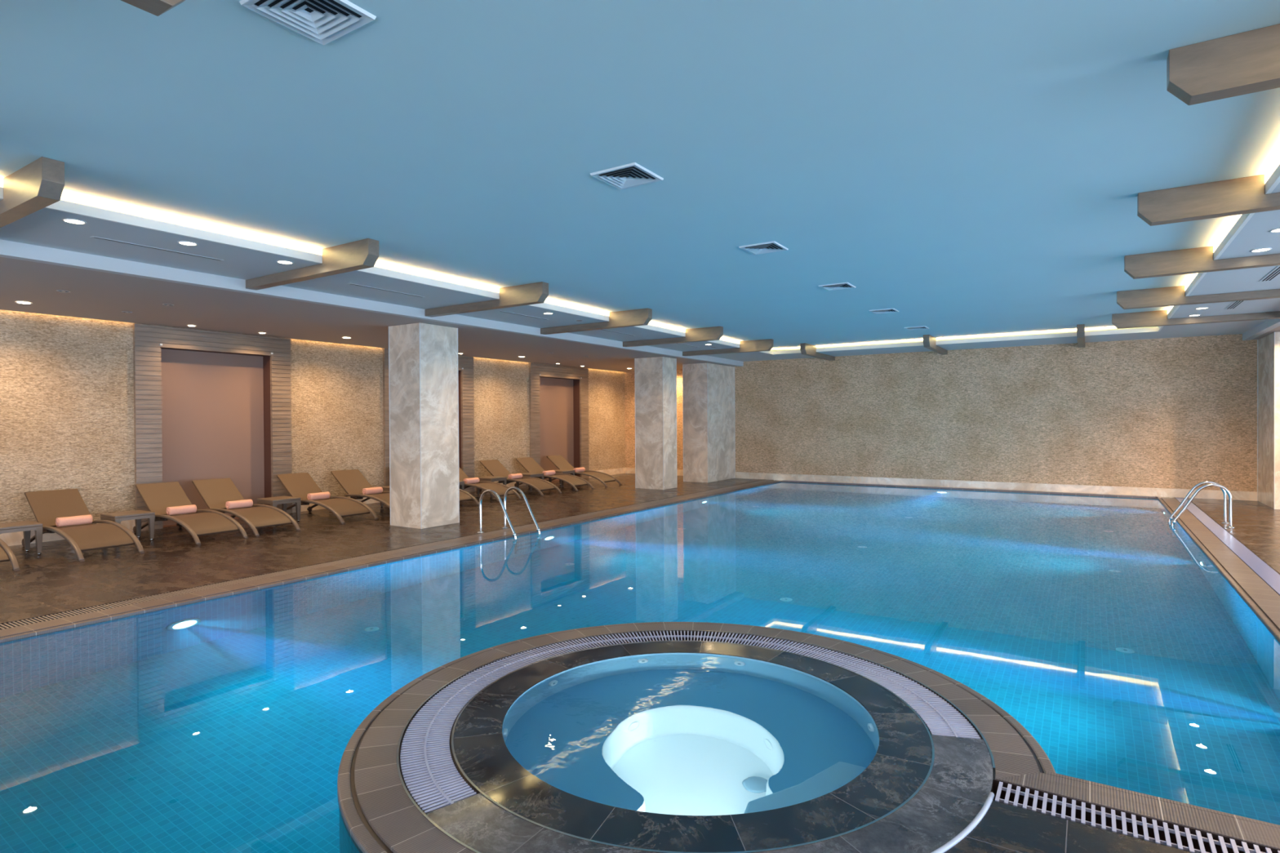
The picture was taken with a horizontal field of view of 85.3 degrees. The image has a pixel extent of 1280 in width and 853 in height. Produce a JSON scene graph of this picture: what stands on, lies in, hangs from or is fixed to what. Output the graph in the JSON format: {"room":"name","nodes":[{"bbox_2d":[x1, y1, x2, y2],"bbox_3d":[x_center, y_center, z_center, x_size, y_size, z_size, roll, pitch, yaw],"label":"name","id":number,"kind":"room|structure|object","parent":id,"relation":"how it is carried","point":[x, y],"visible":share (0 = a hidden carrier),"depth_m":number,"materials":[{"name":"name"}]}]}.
{"room":"spa","nodes":[
{"label":"spa","id":0,"kind":"room"},
{"bbox_2d":[0,309,625,527],"bbox_3d":[-6.453,-0.167,12.164,0.150,3.515,21.820,0,1,33],"label":"wall","id":1,"kind":"structure","parent":0,"point":[67,419],"depth_m":10.23,"materials":[{"name":"stone"}]},
{"bbox_2d":[133,323,292,530],"bbox_3d":[-6.954,0.030,11.407,0.310,3.138,2.400,0,1,33],"label":"wall niche","id":2,"kind":"object","parent":1,"relation":"attached to","point":[208,405],"visible":0.86,"depth_m":11.44,"materials":[{"name":"brown"}]},
{"bbox_2d":[0,467,625,546],"bbox_3d":[-6.375,1.453,12.133,0.012,0.175,21.820,0,1,33],"label":"baseboard","id":3,"kind":"structure","parent":1,"relation":"attached to","point":[11,539],"depth_m":10.25,"materials":[{"name":"stone"}]},
{"bbox_2d":[382,348,474,492],"bbox_3d":[-4.589,-0.012,15.064,0.310,3.138,2.410,0,1,33],"label":"wall panel","id":4,"kind":"object","parent":1,"relation":"attached to","point":[465,364],"visible":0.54,"depth_m":15.76,"materials":[{"name":"brown"}]},
{"bbox_2d":[528,363,589,481],"bbox_3d":[-2.223,-0.054,18.720,0.310,3.138,2.420,0,1,33],"label":"wall niche","id":5,"kind":"object","parent":1,"relation":"attached to","point":[558,395],"visible":0.86,"depth_m":18.92,"materials":[{"name":"brown"}]},
{"bbox_2d":[0,257,736,372],"bbox_3d":[-4.764,-1.583,11.056,3.770,0.055,21.820,0,1,33],"label":"ceiling","id":6,"kind":"structure","parent":0,"point":[93,295],"depth_m":9.52,"materials":[{"name":"paint"}]},
{"bbox_2d":[15,302,32,304],"bbox_3d":[-7.540,-1.512,8.505,0.160,0.006,0.160,0,1,33],"label":"recessed light","id":7,"kind":"object","parent":6,"relation":"in","point":[25,303],"visible":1,"depth_m":8.51,"materials":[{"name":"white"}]},
{"bbox_2d":[56,289,70,292],"bbox_3d":[-6.451,-1.511,7.777,0.124,0.008,0.124,0,1,33],"label":"recessed light","id":8,"kind":"object","parent":6,"relation":"in","point":[60,291],"visible":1,"depth_m":7.76,"materials":[{"name":"paint"}]},
{"bbox_2d":[0,0,1279,351],"bbox_3d":[1.262,-1.879,7.154,18.550,0.100,22.120,0,1,33],"label":"ceiling","id":9,"kind":"structure","parent":0,"point":[975,169],"depth_m":4.36,"materials":[{"name":"paint"}]},
{"bbox_2d":[0,156,64,227],"bbox_3d":[-4.832,-1.656,5.227,2.210,0.244,0.122,0,1,33],"label":"ceiling beam","id":10,"kind":"structure","parent":9,"relation":"attached to","point":[38,184],"depth_m":4.73,"materials":[{"name":"laminate"}]},
{"bbox_2d":[61,217,87,224],"bbox_3d":[-4.513,-1.635,5.545,0.160,0.006,0.160,0,1,33],"label":"recessed light","id":11,"kind":"object","parent":9,"relation":"in","point":[75,221],"visible":1,"depth_m":5.54,"materials":[{"name":"white"}]},
{"bbox_2d":[120,0,185,16],"bbox_3d":[-2.288,-1.643,1.729,0.122,0.244,2.150,0,1,33],"label":"ceiling beam","id":12,"kind":"structure","parent":9,"relation":"attached to","point":[157,7],"depth_m":2.53,"materials":[{"name":"laminate"}]},
{"bbox_2d":[90,235,223,261],"bbox_3d":[-4.439,-1.643,6.450,0.050,0.005,1.080,0,1,33],"label":"air vent","id":13,"kind":"object","parent":9,"relation":"in","point":[94,237],"visible":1,"depth_m":6.41,"materials":[{"name":"metal"}]},
{"bbox_2d":[177,240,198,245],"bbox_3d":[-4.062,-1.643,6.242,0.160,0.006,0.160,0,1,33],"label":"recessed light","id":14,"kind":"object","parent":9,"relation":"in","point":[182,242],"visible":1,"depth_m":6.23,"materials":[{"name":"white"}]},
{"bbox_2d":[275,260,293,264],"bbox_3d":[-3.573,-1.652,6.997,0.160,0.006,0.160,0,1,33],"label":"recessed light","id":15,"kind":"object","parent":9,"relation":"in","point":[285,262],"visible":1,"depth_m":6.99,"materials":[{"name":"white"}]},
{"bbox_2d":[239,0,376,44],"bbox_3d":[-1.411,-1.773,2.965,0.385,0.024,0.385,0,1,33],"label":"ceiling vent","id":16,"kind":"object","parent":9,"relation":"in","point":[322,21],"visible":1,"depth_m":2.99,"materials":[{"name":"silver metal"}]},
{"bbox_2d":[245,238,378,289],"bbox_3d":[-3.493,-1.680,7.296,2.210,0.244,0.122,0,1,33],"label":"ceiling beam","id":17,"kind":"structure","parent":9,"relation":"attached to","point":[362,254],"depth_m":6.96,"materials":[{"name":"laminate"}]},
{"bbox_2d":[347,283,424,297],"bbox_3d":[-3.092,-1.667,8.532,0.050,0.005,1.080,0,1,33],"label":"air vent","id":18,"kind":"object","parent":9,"relation":"in","point":[348,283],"visible":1,"depth_m":8.49,"materials":[{"name":"metal"}]},
{"bbox_2d":[424,281,548,317],"bbox_3d":[-2.124,-1.704,9.412,2.210,0.244,0.122,0,1,33],"label":"ceiling beam","id":19,"kind":"structure","parent":9,"relation":"attached to","point":[536,292],"depth_m":9.10,"materials":[{"name":"laminate"}]},
{"bbox_2d":[499,311,548,319],"bbox_3d":[-1.762,-1.690,10.589,0.050,0.005,1.080,0,1,33],"label":"air vent","id":20,"kind":"object","parent":9,"relation":"in","point":[500,311],"visible":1,"depth_m":10.57,"materials":[{"name":"metal"}]},
{"bbox_2d":[540,307,652,334],"bbox_3d":[-0.769,-1.728,11.507,2.210,0.244,0.122,0,1,33],"label":"ceiling beam","id":21,"kind":"structure","parent":9,"relation":"attached to","point":[642,317],"depth_m":11.20,"materials":[{"name":"laminate"}]},
{"bbox_2d":[600,328,634,335],"bbox_3d":[-0.404,-1.715,12.688,0.050,0.005,1.080,0,1,33],"label":"air vent","id":22,"kind":"object","parent":9,"relation":"in","point":[601,329],"visible":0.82,"depth_m":12.69,"materials":[{"name":"metal"}]},
{"bbox_2d":[589,162,663,190],"bbox_3d":[-0.092,-1.796,5.005,0.385,0.024,0.385,0,1,33],"label":"ceiling vent","id":23,"kind":"object","parent":9,"relation":"in","point":[631,175],"visible":1,"depth_m":4.99,"materials":[{"name":"silver metal"}]},
{"bbox_2d":[0,182,1279,361],"bbox_3d":[2.228,-1.710,8.526,10.480,0.020,18.470,0,1,33],"label":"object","id":24,"kind":"structure","parent":9,"relation":"attached to","point":[44,227],"depth_m":8.06,"materials":[{"name":"paint"}]},
{"bbox_2d":[0,239,1279,366],"bbox_3d":[2.195,-1.707,8.476,10.720,0.275,18.590,0,1,33],"label":"trim","id":25,"kind":"structure","parent":9,"relation":"attached to","point":[8,249],"depth_m":8.29,"materials":[{"name":"paint"}]},
{"bbox_2d":[0,164,1279,354],"bbox_3d":[2.235,-1.739,8.491,7.670,0.080,15.680,0,1,33],"label":"light","id":26,"kind":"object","parent":9,"relation":"attached to","point":[1273,180],"depth_m":7.04,"materials":[{"name":"paint"}]},
{"bbox_2d":[622,326,723,346],"bbox_3d":[0.605,-1.753,13.631,2.210,0.244,0.122,0,1,33],"label":"ceiling beam","id":27,"kind":"structure","parent":9,"relation":"attached to","point":[713,333],"depth_m":13.33,"materials":[{"name":"laminate"}]},
{"bbox_2d":[682,338,773,355],"bbox_3d":[1.952,-1.777,15.713,2.210,0.244,0.122,0,1,33],"label":"ceiling beam","id":28,"kind":"structure","parent":9,"relation":"attached to","point":[758,345],"depth_m":15.41,"materials":[{"name":"laminate"}]},
{"bbox_2d":[738,240,788,254],"bbox_3d":[1.266,-1.820,7.104,0.385,0.024,0.385,0,1,33],"label":"ceiling vent","id":29,"kind":"object","parent":9,"relation":"in","point":[769,246],"visible":1,"depth_m":7.08,"materials":[{"name":"silver metal"}]},
{"bbox_2d":[800,342,835,360],"bbox_3d":[4.329,-1.799,16.855,0.122,0.244,2.200,0,1,33],"label":"ceiling beam","id":30,"kind":"structure","parent":9,"relation":"attached to","point":[806,348],"depth_m":16.32,"materials":[{"name":"laminate"}]},
{"bbox_2d":[818,282,856,290],"bbox_3d":[2.602,-1.844,9.170,0.385,0.024,0.385,0,1,33],"label":"ceiling vent","id":31,"kind":"object","parent":9,"relation":"in","point":[841,286],"visible":1,"depth_m":9.14,"materials":[{"name":"silver metal"}]},
{"bbox_2d":[869,307,898,314],"bbox_3d":[3.955,-1.868,11.260,0.385,0.024,0.385,0,1,33],"label":"ceiling vent","id":32,"kind":"object","parent":9,"relation":"in","point":[884,310],"visible":1,"depth_m":11.22,"materials":[{"name":"silver metal"}]},
{"bbox_2d":[904,325,928,330],"bbox_3d":[5.329,-1.892,13.384,0.385,0.024,0.385,0,1,33],"label":"ceiling vent","id":33,"kind":"object","parent":9,"relation":"in","point":[923,326],"visible":1,"depth_m":13.34,"materials":[{"name":"silver metal"}]},
{"bbox_2d":[923,334,947,355],"bbox_3d":[6.562,-1.800,15.411,0.122,0.244,2.200,0,1,33],"label":"ceiling beam","id":34,"kind":"structure","parent":9,"relation":"attached to","point":[929,341],"depth_m":14.82,"materials":[{"name":"laminate"}]},
{"bbox_2d":[1076,324,1084,347],"bbox_3d":[8.846,-1.801,13.933,0.122,0.244,2.200,0,1,33],"label":"ceiling beam","id":35,"kind":"structure","parent":9,"relation":"attached to","point":[1080,327],"depth_m":13.05,"materials":[{"name":"laminate"}]},
{"bbox_2d":[1111,310,1279,328],"bbox_3d":[8.917,-1.780,11.207,2.160,0.244,0.122,0,1,33],"label":"ceiling beam","id":36,"kind":"structure","parent":9,"relation":"attached to","point":[1149,318],"depth_m":11.35,"materials":[{"name":"laminate"}]},
{"bbox_2d":[1116,285,1279,309],"bbox_3d":[7.570,-1.756,9.125,2.160,0.244,0.122,0,1,33],"label":"ceiling beam","id":37,"kind":"structure","parent":9,"relation":"attached to","point":[1171,295],"depth_m":9.33,"materials":[{"name":"laminate"}]},
{"bbox_2d":[1124,245,1279,279],"bbox_3d":[6.196,-1.732,7.001,2.160,0.244,0.122,0,1,33],"label":"ceiling beam","id":38,"kind":"structure","parent":9,"relation":"attached to","point":[1198,260],"depth_m":7.26,"materials":[{"name":"laminate"}]},
{"bbox_2d":[1137,174,1279,226],"bbox_3d":[4.841,-1.708,4.906,2.160,0.244,0.122,0,1,33],"label":"ceiling beam","id":39,"kind":"structure","parent":9,"relation":"attached to","point":[1244,195],"depth_m":5.22,"materials":[{"name":"laminate"}]},
{"bbox_2d":[1166,23,1279,105],"bbox_3d":[3.472,-1.683,2.791,2.160,0.244,0.122,0,1,33],"label":"ceiling beam","id":40,"kind":"structure","parent":9,"relation":"attached to","point":[1247,62],"depth_m":3.22,"materials":[{"name":"laminate"}]},
{"bbox_2d":[1224,300,1245,309],"bbox_3d":[8.494,-1.742,9.909,0.120,0.005,1.000,0,1,33],"label":"air vent","id":41,"kind":"object","parent":9,"relation":"in","point":[1234,304],"visible":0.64,"depth_m":9.95,"materials":[{"name":"metal"}]},
{"bbox_2d":[1249,248,1271,252],"bbox_3d":[5.997,-1.703,6.713,0.160,0.006,0.160,0,1,33],"label":"recessed light","id":42,"kind":"object","parent":9,"relation":"in","point":[1260,250],"visible":1,"depth_m":6.70,"materials":[{"name":"white"}]},
{"bbox_2d":[1258,266,1279,281],"bbox_3d":[7.136,-1.718,7.810,0.120,0.005,1.000,0,1,33],"label":"air vent","id":43,"kind":"object","parent":9,"relation":"in","point":[1275,273],"visible":1,"depth_m":7.90,"materials":[{"name":"metal"}]},
{"bbox_2d":[1269,227,1279,232],"bbox_3d":[5.530,-1.695,5.991,0.160,0.006,0.160,0,1,33],"label":"recessed light","id":44,"kind":"object","parent":9,"relation":"in","point":[1276,230],"visible":1,"depth_m":6.01,"materials":[{"name":"white"}]},
{"bbox_2d":[0,473,1279,852],"bbox_3d":[1.282,1.661,7.182,18.250,0.250,21.820,0,1,33],"label":"floor","id":45,"kind":"structure","parent":0,"point":[54,581],"depth_m":8.47,"materials":[{"name":"brown tile"}]},
{"bbox_2d":[0,538,20,571],"bbox_3d":[-7.789,1.228,7.864,1.956,0.710,0.658,0,1,33],"label":"sun lounger","id":46,"kind":"object","parent":45,"relation":"on","point":[6,554],"visible":1,"depth_m":7.66,"materials":[{"name":"brown plastic"}]},
{"bbox_2d":[0,520,43,555],"bbox_3d":[-7.656,1.384,8.471,0.470,0.385,0.470,0,1,33],"label":"side table","id":47,"kind":"object","parent":45,"relation":"on","point":[26,526],"visible":1,"depth_m":8.51,"materials":[{"name":"brown plastic"}]},
{"bbox_2d":[22,488,144,561],"bbox_3d":[-7.140,1.216,8.867,1.956,0.710,0.658,0,1,33],"label":"sun lounger","id":48,"kind":"object","parent":45,"relation":"on","point":[46,506],"visible":0.91,"depth_m":8.91,"materials":[{"name":"brown fabric"}]},
{"bbox_2d":[55,515,93,527],"bbox_3d":[-7.241,1.207,8.894,0.119,0.116,0.360,0,1,33],"label":"rolled towel","id":49,"kind":"object","parent":48,"relation":"on","point":[83,519],"visible":1,"depth_m":8.86,"materials":[{"name":"pink fabric"}]},
{"bbox_2d":[100,510,155,540],"bbox_3d":[-6.994,1.372,9.495,0.470,0.385,0.470,0,1,33],"label":"side table","id":50,"kind":"object","parent":45,"relation":"on","point":[117,517],"visible":0.7,"depth_m":9.48,"materials":[{"name":"brown plastic"}]},
{"bbox_2d":[133,481,248,545],"bbox_3d":[-6.453,1.204,9.929,1.956,0.710,0.658,0,1,33],"label":"sun lounger","id":51,"kind":"object","parent":45,"relation":"on","point":[157,497],"visible":0.89,"depth_m":9.98,"materials":[{"name":"brown wicker"}]},
{"bbox_2d":[165,504,196,515],"bbox_3d":[-6.561,1.195,9.946,0.119,0.116,0.360,0,1,33],"label":"rolled towel","id":52,"kind":"object","parent":51,"relation":"on","point":[185,508],"visible":1,"depth_m":9.91,"materials":[{"name":"pink fabric"}]},
{"bbox_2d":[191,478,301,537],"bbox_3d":[-6.035,1.197,10.576,1.956,0.710,0.658,0,1,33],"label":"sun lounger","id":53,"kind":"object","parent":45,"relation":"on","point":[215,493],"visible":0.81,"depth_m":10.62,"materials":[{"name":"brown fabric"}]},
{"bbox_2d":[225,499,253,509],"bbox_3d":[-6.124,1.187,10.622,0.119,0.116,0.360,0,1,33],"label":"rolled towel","id":54,"kind":"object","parent":53,"relation":"on","point":[245,503],"visible":1,"depth_m":10.58,"materials":[{"name":"pink fabric"}]},
{"bbox_2d":[257,496,301,521],"bbox_3d":[-5.848,1.351,11.267,0.470,0.385,0.470,0,1,33],"label":"side table","id":55,"kind":"object","parent":45,"relation":"on","point":[273,501],"visible":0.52,"depth_m":11.22,"materials":[{"name":"brown plastic"}]},
{"bbox_2d":[276,472,378,524],"bbox_3d":[-5.304,1.184,11.705,1.956,0.710,0.658,0,1,33],"label":"sun lounger","id":56,"kind":"object","parent":45,"relation":"on","point":[297,485],"visible":0.86,"depth_m":11.77,"materials":[{"name":"brown fabric"}]},
{"bbox_2d":[306,492,330,500],"bbox_3d":[-5.415,1.175,11.717,0.119,0.116,0.360,0,1,33],"label":"rolled towel","id":57,"kind":"object","parent":56,"relation":"on","point":[321,495],"visible":0.99,"depth_m":11.67,"materials":[{"name":"pink fabric"}]},
{"bbox_2d":[330,469,390,508],"bbox_3d":[-4.753,1.174,12.557,1.956,0.710,0.658,0,1,33],"label":"sun lounger","id":58,"kind":"object","parent":45,"relation":"on","point":[353,482],"visible":0.55,"depth_m":12.80,"materials":[{"name":"brown wicker"}]},
{"bbox_2d":[362,486,382,494],"bbox_3d":[-4.846,1.165,12.597,0.119,0.116,0.360,0,1,33],"label":"rolled towel","id":59,"kind":"object","parent":58,"relation":"on","point":[373,490],"visible":1,"depth_m":12.54,"materials":[{"name":"pink fabric"}]},
{"bbox_2d":[379,485,390,506],"bbox_3d":[-4.598,1.329,13.197,0.470,0.385,0.470,0,1,33],"label":"side table","id":60,"kind":"object","parent":45,"relation":"on","point":[384,488],"visible":0.19,"depth_m":13.06,"materials":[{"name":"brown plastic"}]},
{"bbox_2d":[388,322,459,528],"bbox_3d":[-3.382,-0.012,10.900,0.722,3.090,0.752,0,1,33],"label":"pillar","id":61,"kind":"structure","parent":45,"relation":"on","point":[424,383],"depth_m":10.64,"materials":[{"name":"beige stone"}]},
{"bbox_2d":[388,466,479,505],"bbox_3d":[-4.071,1.162,13.611,1.956,0.710,0.658,0,1,33],"label":"sun lounger","id":62,"kind":"object","parent":45,"relation":"on","point":[464,495],"visible":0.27,"depth_m":13.38,"materials":[{"name":"brown wicker"}]},
{"bbox_2d":[458,480,464,490],"bbox_3d":[-3.930,1.317,14.230,0.470,0.385,0.470,0,1,33],"label":"side table","id":63,"kind":"object","parent":45,"relation":"on","point":[461,483],"visible":0.11,"depth_m":14.27,"materials":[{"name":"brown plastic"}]},
{"bbox_2d":[458,466,522,502],"bbox_3d":[-3.433,1.150,14.598,1.956,0.710,0.658,0,1,33],"label":"sun lounger","id":64,"kind":"object","parent":45,"relation":"on","point":[500,489],"visible":0.56,"depth_m":14.38,"materials":[{"name":"brown fabric"}]},
{"bbox_2d":[463,477,479,484],"bbox_3d":[-3.545,1.141,14.609,0.119,0.116,0.360,0,1,33],"label":"rolled towel","id":65,"kind":"object","parent":64,"relation":"on","point":[473,480],"visible":0.97,"depth_m":14.55,"materials":[{"name":"pink fabric"}]},
{"bbox_2d":[476,475,506,496],"bbox_3d":[-3.262,1.306,15.263,0.470,0.385,0.470,0,1,33],"label":"side table","id":66,"kind":"object","parent":45,"relation":"on","point":[491,478],"visible":0.56,"depth_m":15.16,"materials":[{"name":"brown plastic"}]},
{"bbox_2d":[476,486,540,538],"bbox_3d":[-1.887,1.740,10.079,0.770,1.682,0.610,0,1,33],"label":"pool ladder","id":67,"kind":"object","parent":45,"relation":"on","point":[503,505],"visible":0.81,"depth_m":10.03,"materials":[{"name":"silver metal"}]},
{"bbox_2d":[479,459,562,496],"bbox_3d":[-2.727,1.138,15.689,1.956,0.710,0.658,0,1,33],"label":"sun lounger","id":68,"kind":"object","parent":45,"relation":"on","point":[494,467],"visible":0.76,"depth_m":15.75,"materials":[{"name":"brown fabric"}]},
{"bbox_2d":[507,473,522,479],"bbox_3d":[-2.821,1.129,15.727,0.119,0.116,0.360,0,1,33],"label":"rolled towel","id":69,"kind":"object","parent":68,"relation":"on","point":[516,476],"visible":0.98,"depth_m":15.67,"materials":[{"name":"pink fabric"}]},
{"bbox_2d":[515,472,543,491],"bbox_3d":[-2.583,1.294,16.312,0.470,0.385,0.470,0,1,33],"label":"side table","id":70,"kind":"object","parent":45,"relation":"on","point":[524,474],"visible":0.61,"depth_m":16.19,"materials":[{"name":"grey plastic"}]},
{"bbox_2d":[514,457,594,491],"bbox_3d":[-2.078,1.126,16.692,1.956,0.710,0.658,0,1,33],"label":"sun lounger","id":71,"kind":"object","parent":45,"relation":"on","point":[528,464],"visible":0.69,"depth_m":16.75,"materials":[{"name":"brown fabric"}]},
{"bbox_2d":[542,470,555,475],"bbox_3d":[-2.190,1.117,16.702,0.119,0.116,0.360,0,1,33],"label":"rolled towel","id":72,"kind":"object","parent":71,"relation":"on","point":[549,472],"visible":0.94,"depth_m":16.65,"materials":[{"name":"pink fabric"}]},
{"bbox_2d":[548,469,574,486],"bbox_3d":[-1.948,1.282,17.295,0.470,0.385,0.470,0,1,33],"label":"side table","id":73,"kind":"object","parent":45,"relation":"on","point":[557,471],"visible":0.56,"depth_m":17.20,"materials":[{"name":"brown plastic"}]},
{"bbox_2d":[546,455,622,487],"bbox_3d":[-1.451,1.115,17.662,1.956,0.710,0.658,0,1,33],"label":"sun lounger","id":74,"kind":"object","parent":45,"relation":"on","point":[558,461],"visible":0.8,"depth_m":17.73,"materials":[{"name":"brown fabric"}]},
{"bbox_2d":[573,466,585,472],"bbox_3d":[-1.548,1.106,17.695,0.119,0.116,0.360,0,1,33],"label":"rolled towel","id":75,"kind":"object","parent":74,"relation":"on","point":[576,469],"visible":0.93,"depth_m":17.63,"materials":[{"name":"pink fabric"}]},
{"bbox_2d":[0,480,1279,852],"bbox_3d":[2.259,2.219,8.754,8.992,1.400,18.120,0,1,33],"label":"swimming pool","id":76,"kind":"object","parent":45,"relation":"in","point":[1140,653],"depth_m":5.17,"materials":[{"name":"blue liquid"}]},
{"bbox_2d":[337,622,1055,852],"bbox_3d":[0.234,1.882,3.928,3.514,0.652,3.268,0,0,-12],"label":"hot tub","id":77,"kind":"object","parent":76,"relation":"in","point":[651,737],"visible":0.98,"depth_m":3.37,"materials":[{"name":"blue"}]},
{"bbox_2d":[634,356,676,489],"bbox_3d":[0.381,-0.078,16.588,0.782,3.090,0.632,0,1,33],"label":"pillar","id":78,"kind":"structure","parent":45,"relation":"on","point":[655,378],"depth_m":16.34,"materials":[{"name":"beige stone"}]},
{"bbox_2d":[682,362,735,482],"bbox_3d":[1.883,-0.103,18.790,0.732,3.090,1.642,0,1,33],"label":"pillar","id":79,"kind":"structure","parent":45,"relation":"on","point":[708,388],"depth_m":18.21,"materials":[{"name":"beige stone"}]},
{"bbox_2d":[1168,480,1235,528],"bbox_3d":[8.465,1.679,10.515,0.770,1.682,0.590,0,1,33],"label":"pool ladder","id":80,"kind":"object","parent":45,"relation":"on","point":[1209,483],"visible":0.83,"depth_m":10.46,"materials":[{"name":"silver metal"}]},
{"bbox_2d":[1257,331,1279,509],"bbox_3d":[11.756,-0.109,12.511,0.752,3.090,1.462,0,1,33],"label":"pillar","id":81,"kind":"structure","parent":45,"relation":"on","point":[1268,346],"depth_m":12.49,"materials":[{"name":"beige stone"}]},
{"bbox_2d":[624,333,1257,497],"bbox_3d":[7.238,-0.277,16.390,18.250,3.515,0.150,0,1,33],"label":"wall","id":82,"kind":"structure","parent":0,"point":[1178,412],"depth_m":15.58,"materials":[{"name":"stone"}]},
{"bbox_2d":[625,467,1257,501],"bbox_3d":[5.692,1.344,17.312,14.650,0.175,0.012,0,1,33],"label":"baseboard","id":83,"kind":"structure","parent":82,"relation":"attached to","point":[1104,490],"depth_m":15.67,"materials":[{"name":"stone"}]},
{"bbox_2d":[1252,325,1279,339],"bbox_3d":[7.372,-1.589,3.204,3.700,0.055,21.820,0,1,33],"label":"ceiling","id":84,"kind":"structure","parent":0,"point":[1277,329],"depth_m":12.30,"materials":[{"name":"paint"}]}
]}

